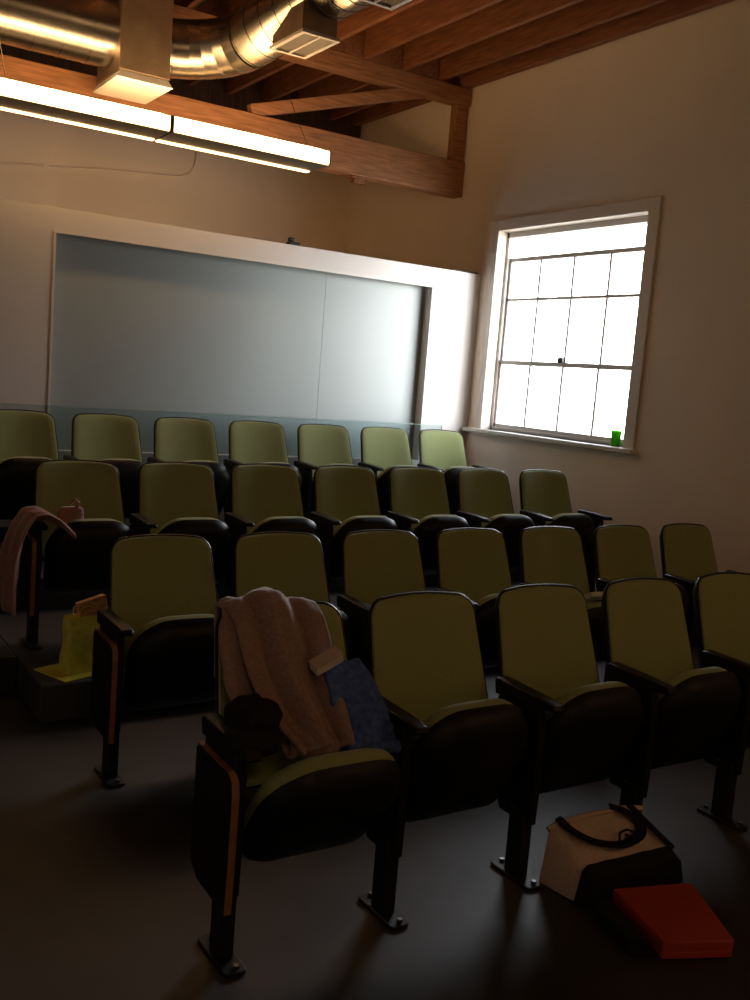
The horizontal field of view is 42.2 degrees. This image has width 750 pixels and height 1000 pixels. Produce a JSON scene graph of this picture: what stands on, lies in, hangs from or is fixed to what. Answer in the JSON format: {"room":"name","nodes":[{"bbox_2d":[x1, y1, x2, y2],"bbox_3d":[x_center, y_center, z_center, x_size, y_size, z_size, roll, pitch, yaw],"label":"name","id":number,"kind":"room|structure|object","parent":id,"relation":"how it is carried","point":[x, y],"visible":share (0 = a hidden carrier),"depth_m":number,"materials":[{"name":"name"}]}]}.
{"room":"lecture hall","nodes":[
{"label":"lecture hall","id":0,"kind":"room"},
{"bbox_2d":[0,637,16,691],"bbox_3d":[-5.022,0.401,5.489,4.688,0.360,4.890,0,8,-33],"label":"steps","id":1,"kind":"structure","parent":0,"point":[8,659],"depth_m":4.72,"materials":[{"name":"concrete"}]},
{"bbox_2d":[0,110,349,252],"bbox_3d":[-4.310,-2.094,8.512,9.560,4.660,0.290,0,8,-33],"label":"wall","id":2,"kind":"structure","parent":0,"point":[222,194],"depth_m":9.70,"materials":[{"name":"beige paint"}]},
{"bbox_2d":[0,150,197,177],"bbox_3d":[-2.856,-3.512,9.060,2.603,1.042,0.115,0,8,-33],"label":"conduit","id":3,"kind":"object","parent":2,"relation":"attached to","point":[196,151],"visible":0.82,"depth_m":9.34,"materials":[{"name":"beige metal"}]},
{"bbox_2d":[0,44,360,137],"bbox_3d":[-4.032,-4.123,8.111,9.200,0.498,0.060,0,8,-33],"label":"board","id":4,"kind":"object","parent":2,"relation":"attached to","point":[213,91],"depth_m":9.71,"materials":[{"name":"brown wood"}]},
{"bbox_2d":[192,0,208,9],"bbox_3d":[-0.445,-3.441,2.498,9.560,0.100,14.040,0,8,-33],"label":"ceiling","id":5,"kind":"structure","parent":0,"point":[201,3],"depth_m":8.20,"materials":[{"name":"brown wood"}]},
{"bbox_2d":[0,198,480,526],"bbox_3d":[-3.050,-0.925,6.590,9.200,2.300,0.220,0,8,-33],"label":"wall partition","id":6,"kind":"structure","parent":0,"point":[451,305],"depth_m":7.33,"materials":[{"name":"white paint"}]},
{"bbox_2d":[50,233,325,455],"bbox_3d":[-1.413,-1.139,7.606,2.244,1.550,0.013,0,8,-33],"label":"frosted glass panel","id":7,"kind":"object","parent":6,"relation":"attached to","point":[136,327],"visible":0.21,"depth_m":7.52,"materials":[{"name":"grey glass"}]},
{"bbox_2d":[47,230,432,413],"bbox_3d":[-0.954,-1.133,7.825,3.286,1.554,0.106,0,8,-33],"label":"trim","id":8,"kind":"structure","parent":6,"relation":"attached to","point":[55,231],"depth_m":7.13,"materials":[{"name":"beige paint"}]},
{"bbox_2d":[286,237,300,245],"bbox_3d":[-0.659,-2.090,7.862,0.110,0.065,0.060,0,8,-33],"label":"clip","id":9,"kind":"object","parent":6,"relation":"on","point":[291,240],"visible":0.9,"depth_m":7.83,"materials":[{"name":"black"}]},
{"bbox_2d":[316,272,425,458],"bbox_3d":[-0.038,-1.141,8.490,1.018,1.550,0.013,0,8,-33],"label":"frosted glass panel","id":10,"kind":"object","parent":6,"relation":"attached to","point":[372,329],"visible":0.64,"depth_m":8.46,"materials":[{"name":"grey glass"}]},
{"bbox_2d":[447,269,477,273],"bbox_3d":[0.786,-2.074,8.842,0.290,0.018,0.120,0,8,-33],"label":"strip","id":11,"kind":"object","parent":6,"relation":"on","point":[447,269],"visible":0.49,"depth_m":8.78,"materials":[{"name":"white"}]},
{"bbox_2d":[0,543,696,722],"bbox_3d":[-1.026,0.431,7.782,4.510,0.360,5.360,0,8,-33],"label":"floor","id":12,"kind":"structure","parent":0,"point":[50,699],"depth_m":4.83,"materials":[{"name":"grey concrete"}]},
{"bbox_2d":[0,409,58,519],"bbox_3d":[-2.244,-0.099,6.106,0.570,0.913,0.511,0,8,-33],"label":"chair","id":13,"kind":"object","parent":12,"relation":"on","point":[28,438],"visible":0.66,"depth_m":6.17,"materials":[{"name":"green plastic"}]},
{"bbox_2d":[33,663,91,682],"bbox_3d":[-1.407,0.801,4.603,0.247,0.004,0.325,10,9,35],"label":"paper sheet","id":14,"kind":"object","parent":12,"relation":"on","point":[53,671],"visible":0.36,"depth_m":4.51,"materials":[{"name":"yellow paper"}]},
{"bbox_2d":[59,605,99,674],"bbox_3d":[-1.378,0.642,4.576,0.120,0.319,0.205,11,10,42],"label":"paper bag","id":15,"kind":"object","parent":14,"relation":"on","point":[76,653],"visible":0.68,"depth_m":4.52,"materials":[{"name":"yellow paper"}]},
{"bbox_2d":[75,594,107,616],"bbox_3d":[-1.333,0.510,4.573,0.037,0.128,0.162,11,10,42],"label":"carton","id":16,"kind":"object","parent":15,"relation":"in","point":[99,601],"visible":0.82,"depth_m":4.55,"materials":[{"name":"brown cardboard"}]},
{"bbox_2d":[18,459,133,649],"bbox_3d":[-1.568,0.264,5.126,0.570,0.913,0.511,0,8,-33],"label":"chair","id":17,"kind":"object","parent":12,"relation":"on","point":[82,563],"visible":0.75,"depth_m":5.00,"materials":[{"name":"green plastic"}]},
{"bbox_2d":[0,506,75,616],"bbox_3d":[-1.679,0.286,4.812,0.347,0.476,0.433,0,8,-33],"label":"scarf","id":18,"kind":"object","parent":17,"relation":"hanging from","point":[10,552],"visible":1,"depth_m":4.71,"materials":[{"name":"pink fabric"}]},
{"bbox_2d":[57,497,83,526],"bbox_3d":[-1.554,0.068,4.958,0.134,0.174,0.081,0,8,-33],"label":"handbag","id":19,"kind":"object","parent":17,"relation":"on","point":[65,513],"visible":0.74,"depth_m":4.93,"materials":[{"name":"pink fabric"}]},
{"bbox_2d":[63,413,143,517],"bbox_3d":[-1.773,-0.100,6.409,0.569,0.913,0.511,0,8,-33],"label":"chair","id":20,"kind":"object","parent":12,"relation":"on","point":[114,439],"visible":0.46,"depth_m":6.46,"materials":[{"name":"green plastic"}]},
{"bbox_2d":[129,461,232,583],"bbox_3d":[-1.097,0.263,5.429,0.569,0.913,0.511,0,8,-33],"label":"chair","id":21,"kind":"object","parent":12,"relation":"on","point":[174,497],"visible":0.59,"depth_m":5.46,"materials":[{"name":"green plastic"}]},
{"bbox_2d":[147,417,230,513],"bbox_3d":[-1.302,-0.101,6.711,0.569,0.913,0.511,0,8,-33],"label":"chair","id":22,"kind":"object","parent":12,"relation":"on","point":[178,439],"visible":0.41,"depth_m":6.78,"materials":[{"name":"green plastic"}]},
{"bbox_2d":[0,403,441,542],"bbox_3d":[-1.823,-0.180,6.922,5.620,0.936,0.052,0,8,-33],"label":"glass railing","id":23,"kind":"object","parent":12,"relation":"on","point":[3,530],"visible":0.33,"depth_m":6.96,"materials":[{"name":"teal"}]},
{"bbox_2d":[223,420,301,513],"bbox_3d":[-0.831,-0.101,7.014,0.569,0.913,0.511,0,8,-33],"label":"chair","id":24,"kind":"object","parent":12,"relation":"on","point":[250,441],"visible":0.39,"depth_m":7.10,"materials":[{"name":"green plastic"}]},
{"bbox_2d":[224,463,320,596],"bbox_3d":[-0.626,0.263,5.732,0.569,0.913,0.511,0,8,-33],"label":"chair","id":25,"kind":"object","parent":12,"relation":"on","point":[265,497],"visible":0.49,"depth_m":5.78,"materials":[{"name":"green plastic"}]},
{"bbox_2d":[293,424,356,518],"bbox_3d":[-0.360,-0.102,7.317,0.569,0.913,0.511,0,8,-33],"label":"chair","id":26,"kind":"object","parent":12,"relation":"on","point":[318,444],"visible":0.52,"depth_m":7.38,"materials":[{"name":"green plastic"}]},
{"bbox_2d":[310,465,398,590],"bbox_3d":[-0.155,0.262,6.035,0.569,0.913,0.511,0,8,-33],"label":"chair","id":27,"kind":"object","parent":12,"relation":"on","point":[346,500],"visible":0.56,"depth_m":6.05,"materials":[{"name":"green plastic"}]},
{"bbox_2d":[358,426,417,514],"bbox_3d":[0.111,-0.102,7.620,0.569,0.913,0.511,0,8,-33],"label":"chair","id":28,"kind":"object","parent":12,"relation":"on","point":[383,449],"visible":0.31,"depth_m":7.68,"materials":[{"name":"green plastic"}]},
{"bbox_2d":[386,467,469,573],"bbox_3d":[0.316,0.262,6.338,0.569,0.913,0.511,0,8,-33],"label":"chair","id":29,"kind":"object","parent":12,"relation":"on","point":[419,502],"visible":0.54,"depth_m":6.35,"materials":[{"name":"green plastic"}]},
{"bbox_2d":[417,429,492,514],"bbox_3d":[0.608,-0.103,7.939,0.630,0.913,0.511,0,8,-33],"label":"chair","id":30,"kind":"object","parent":12,"relation":"on","point":[443,450],"visible":0.29,"depth_m":7.99,"materials":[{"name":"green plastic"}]},
{"bbox_2d":[456,468,534,569],"bbox_3d":[0.787,0.261,6.641,0.569,0.913,0.511,0,8,-33],"label":"chair","id":31,"kind":"object","parent":12,"relation":"on","point":[484,494],"visible":0.53,"depth_m":6.66,"materials":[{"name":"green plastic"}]},
{"bbox_2d":[519,469,611,601],"bbox_3d":[1.284,0.260,6.960,0.630,0.913,0.511,0,8,-33],"label":"chair","id":32,"kind":"object","parent":12,"relation":"on","point":[544,494],"visible":0.46,"depth_m":7.00,"materials":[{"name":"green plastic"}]},
{"bbox_2d":[0,643,749,999],"bbox_3d":[-0.721,1.317,3.158,9.800,0.200,14.040,0,8,-33],"label":"floor","id":33,"kind":"structure","parent":0,"point":[102,897],"depth_m":3.08,"materials":[{"name":"concrete"}]},
{"bbox_2d":[90,534,217,787],"bbox_3d":[-0.877,0.631,4.043,0.570,0.913,0.511,0,8,-33],"label":"chair","id":34,"kind":"object","parent":33,"relation":"on","point":[158,622],"visible":0.91,"depth_m":3.92,"materials":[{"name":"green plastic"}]},
{"bbox_2d":[234,531,351,650],"bbox_3d":[-0.406,0.630,4.346,0.569,0.913,0.511,0,8,-33],"label":"chair","id":35,"kind":"object","parent":33,"relation":"on","point":[292,564],"visible":0.26,"depth_m":4.46,"materials":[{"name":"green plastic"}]},
{"bbox_2d":[190,600,401,978],"bbox_3d":[-0.241,0.816,2.894,0.561,0.932,0.577,0,8,-33],"label":"chair","id":36,"kind":"object","parent":33,"relation":"on","point":[300,805],"visible":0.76,"depth_m":2.70,"materials":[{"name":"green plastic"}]},
{"bbox_2d":[223,693,283,756],"bbox_3d":[-0.341,0.617,2.707,0.170,0.140,0.246,3,7,-15],"label":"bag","id":37,"kind":"object","parent":36,"relation":"on","point":[253,721],"visible":0.91,"depth_m":2.66,"materials":[{"name":"black fabric"}]},
{"bbox_2d":[214,587,354,758],"bbox_3d":[-0.274,0.501,2.886,0.358,0.411,0.516,0,8,-33],"label":"sweater","id":38,"kind":"object","parent":36,"relation":"on","point":[267,639],"visible":0.88,"depth_m":2.86,"materials":[{"name":"brown fabric"}]},
{"bbox_2d":[324,658,400,753],"bbox_3d":[-0.037,0.616,2.933,0.231,0.279,0.195,0,8,-33],"label":"denim jacket","id":39,"kind":"object","parent":36,"relation":"on","point":[350,680],"visible":0.73,"depth_m":2.90,"materials":[{"name":"fabric"}]},
{"bbox_2d":[308,646,343,675],"bbox_3d":[-0.145,0.481,2.897,0.104,0.078,0.051,0,8,-33],"label":"booklet","id":40,"kind":"object","parent":39,"relation":"on","point":[333,656],"visible":1,"depth_m":2.89,"materials":[{"name":"beige paper"}]},
{"bbox_2d":[337,529,425,671],"bbox_3d":[0.065,0.630,4.649,0.569,0.913,0.511,0,8,-33],"label":"chair","id":41,"kind":"object","parent":33,"relation":"on","point":[376,563],"visible":0.41,"depth_m":4.72,"materials":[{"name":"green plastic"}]},
{"bbox_2d":[358,591,527,930],"bbox_3d":[0.200,0.810,3.216,0.560,0.932,0.511,0,8,-33],"label":"chair","id":42,"kind":"object","parent":33,"relation":"on","point":[461,746],"visible":0.88,"depth_m":3.11,"materials":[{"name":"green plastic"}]},
{"bbox_2d":[434,528,511,667],"bbox_3d":[0.536,0.629,4.952,0.569,0.913,0.511,0,8,-33],"label":"chair","id":43,"kind":"object","parent":33,"relation":"on","point":[473,563],"visible":0.46,"depth_m":5.03,"materials":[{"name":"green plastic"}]},
{"bbox_2d":[519,526,604,656],"bbox_3d":[1.025,0.634,5.227,0.569,0.913,0.577,0,8,-33],"label":"chair","id":44,"kind":"object","parent":33,"relation":"on","point":[548,554],"visible":0.32,"depth_m":5.35,"materials":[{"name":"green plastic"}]},
{"bbox_2d":[584,591,602,600],"bbox_3d":[1.152,0.499,5.049,0.184,0.071,0.112,0,8,-33],"label":"book","id":45,"kind":"object","parent":44,"relation":"on","point":[591,596],"visible":0.46,"depth_m":4.99,"materials":[{"name":"beige paper"}]},
{"bbox_2d":[491,584,643,890],"bbox_3d":[0.658,0.810,3.511,0.560,0.932,0.511,0,8,-33],"label":"chair","id":46,"kind":"object","parent":33,"relation":"on","point":[581,727],"visible":0.92,"depth_m":3.37,"materials":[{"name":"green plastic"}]},
{"bbox_2d":[539,801,682,907],"bbox_3d":[0.819,1.202,3.324,0.471,0.222,0.226,0,8,-33],"label":"tote bag","id":47,"kind":"object","parent":33,"relation":"on","point":[588,856],"visible":0.92,"depth_m":3.27,"materials":[{"name":"beige fabric"}]},
{"bbox_2d":[593,524,688,681],"bbox_3d":[1.478,0.628,5.557,0.569,0.913,0.511,0,8,-33],"label":"chair","id":48,"kind":"object","parent":33,"relation":"on","point":[621,551],"visible":0.41,"depth_m":5.65,"materials":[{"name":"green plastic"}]},
{"bbox_2d":[601,577,741,811],"bbox_3d":[1.117,0.809,3.806,0.560,0.932,0.511,0,8,-33],"label":"chair","id":49,"kind":"object","parent":33,"relation":"on","point":[687,709],"visible":0.76,"depth_m":3.68,"materials":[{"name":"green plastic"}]},
{"bbox_2d":[612,883,733,958],"bbox_3d":[0.961,1.329,3.065,0.296,0.058,0.328,2,7,-16],"label":"folder","id":50,"kind":"object","parent":33,"relation":"on","point":[678,923],"visible":0.95,"depth_m":3.02,"materials":[{"name":"plastic"}]},
{"bbox_2d":[659,523,736,651],"bbox_3d":[1.975,0.628,5.877,0.630,0.913,0.511,0,8,-33],"label":"chair","id":51,"kind":"object","parent":33,"relation":"on","point":[686,549],"visible":0.38,"depth_m":5.94,"materials":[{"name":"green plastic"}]},
{"bbox_2d":[693,572,749,830],"bbox_3d":[1.601,0.809,4.117,0.620,0.932,0.511,0,8,-33],"label":"chair","id":52,"kind":"object","parent":33,"relation":"on","point":[721,600],"visible":0.8,"depth_m":4.06,"materials":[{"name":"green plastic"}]},
{"bbox_2d":[345,0,749,584],"bbox_3d":[3.322,-1.091,5.334,0.160,4.660,14.040,0,8,-33],"label":"wall","id":53,"kind":"structure","parent":0,"point":[663,110],"depth_m":7.22,"materials":[{"name":"beige paint"}]},
{"bbox_2d":[462,196,662,453],"bbox_3d":[1.524,-1.428,8.055,0.230,1.890,2.070,0,8,-33],"label":"window","id":54,"kind":"structure","parent":53,"relation":"in","point":[568,294],"depth_m":8.04,"materials":[{"name":"beige paint"}]},
{"bbox_2d":[611,430,622,446],"bbox_3d":[1.866,-0.476,7.517,0.089,0.124,0.089,0,8,-33],"label":"plastic cup","id":55,"kind":"object","parent":54,"relation":"on","point":[615,434],"visible":1,"depth_m":7.49,"materials":[{"name":"green plastic"}]},
{"bbox_3d":[3.072,-0.073,-2.965,9.560,4.660,0.200,0,8,-33],"label":"wall","id":56,"kind":"structure","parent":0,"visible":0},
{"bbox_2d":[174,0,202,8],"bbox_3d":[1.119,-3.231,3.486,0.045,0.305,13.530,0,8,-33],"label":"rafter","id":57,"kind":"object","parent":56,"relation":"attached to","point":[190,4],"visible":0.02,"depth_m":7.43,"materials":[{"name":"brown wood"}]},
{"bbox_2d":[188,80,201,85],"bbox_3d":[1.792,-3.232,3.919,0.045,0.305,13.530,0,8,-33],"label":"rafter","id":58,"kind":"object","parent":56,"relation":"attached to","point":[191,82],"visible":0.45,"depth_m":9.43,"materials":[{"name":"brown wood"}]},
{"bbox_2d":[196,0,248,16],"bbox_3d":[1.456,-3.232,3.703,0.045,0.305,13.530,0,8,-33],"label":"rafter","id":59,"kind":"object","parent":56,"relation":"attached to","point":[218,8],"visible":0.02,"depth_m":7.87,"materials":[{"name":"brown wood"}]},
{"bbox_2d":[0,0,411,103],"bbox_3d":[-1.558,-3.140,4.452,4.600,1.088,4.800,0,8,-33],"label":"air duct","id":60,"kind":"object","parent":59,"relation":"hanging from","point":[135,47],"visible":1,"depth_m":6.60,"materials":[{"name":"metal"}]},
{"bbox_2d":[93,69,172,103],"bbox_3d":[-1.730,-2.946,6.920,0.397,0.055,0.567,0,8,-33],"label":"diffuser","id":61,"kind":"object","parent":60,"relation":"attached to","point":[141,86],"depth_m":6.79,"materials":[{"name":"white metal"}]},
{"bbox_2d":[226,0,423,94],"bbox_3d":[2.128,-3.232,4.135,0.045,0.305,13.530,0,8,-33],"label":"rafter","id":62,"kind":"object","parent":56,"relation":"attached to","point":[371,15],"visible":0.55,"depth_m":7.77,"materials":[{"name":"brown wood"}]},
{"bbox_2d":[262,0,502,101],"bbox_3d":[2.465,-3.233,4.352,0.045,0.305,13.530,0,8,-33],"label":"rafter","id":63,"kind":"object","parent":56,"relation":"attached to","point":[426,16],"visible":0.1,"depth_m":7.89,"materials":[{"name":"brown wood"}]},
{"bbox_2d":[298,0,583,98],"bbox_3d":[2.801,-3.233,4.568,0.045,0.305,13.530,0,8,-33],"label":"rafter","id":64,"kind":"object","parent":56,"relation":"attached to","point":[505,15],"visible":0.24,"depth_m":7.81,"materials":[{"name":"brown wood"}]},
{"bbox_2d":[330,0,667,119],"bbox_3d":[3.138,-3.233,4.784,0.045,0.305,13.530,0,8,-33],"label":"rafter","id":65,"kind":"object","parent":56,"relation":"attached to","point":[586,14],"visible":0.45,"depth_m":7.70,"materials":[{"name":"brown wood"}]},
{"bbox_2d":[352,0,733,125],"bbox_3d":[3.382,-3.234,4.941,0.080,0.305,13.530,0,8,-33],"label":"rafter","id":66,"kind":"object","parent":56,"relation":"attached to","point":[670,10],"visible":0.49,"depth_m":7.79,"materials":[{"name":"brown wood"}]},
{"bbox_3d":[-4.568,-1.082,0.261,0.200,4.660,14.040,0,8,-33],"label":"wall","id":67,"kind":"structure","parent":0,"visible":0},
{"bbox_2d":[0,4,472,198],"bbox_3d":[-3.049,-3.279,6.585,9.200,1.020,0.160,0,8,-33],"label":"roof truss","id":68,"kind":"object","parent":67,"relation":"attached to","point":[380,163],"depth_m":8.32,"materials":[{"name":"brown wood"}]},
{"bbox_2d":[0,44,171,140],"bbox_3d":[-2.099,-3.045,6.515,1.222,1.042,0.984,0,8,-33],"label":"pendant lamp","id":69,"kind":"object","parent":68,"relation":"hanging from","point":[15,96],"visible":1,"depth_m":6.25,"materials":[{"name":"white metal"}]},
{"bbox_2d":[154,60,330,172],"bbox_3d":[-1.066,-3.046,7.179,1.222,1.042,0.984,0,8,-33],"label":"pendant lamp","id":70,"kind":"object","parent":68,"relation":"hanging from","point":[190,134],"visible":0.83,"depth_m":6.88,"materials":[{"name":"white metal"}]},
{"bbox_2d":[328,30,364,57],"bbox_3d":[-0.246,-3.917,8.197,0.340,0.278,0.050,0,8,-33],"label":"board","id":71,"kind":"object","parent":68,"relation":"on","point":[353,45],"visible":0.3,"depth_m":8.22,"materials":[{"name":"brown wood"}]},
{"bbox_2d":[368,44,403,68],"bbox_3d":[0.090,-3.917,8.413,0.340,0.278,0.050,0,8,-33],"label":"board","id":72,"kind":"object","parent":68,"relation":"on","point":[393,57],"visible":0.49,"depth_m":8.43,"materials":[{"name":"brown wood"}]},
{"bbox_2d":[406,57,439,79],"bbox_3d":[0.425,-3.918,8.628,0.345,0.278,0.050,0,8,-33],"label":"board","id":73,"kind":"object","parent":68,"relation":"on","point":[430,69],"visible":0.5,"depth_m":8.65,"materials":[{"name":"brown wood"}]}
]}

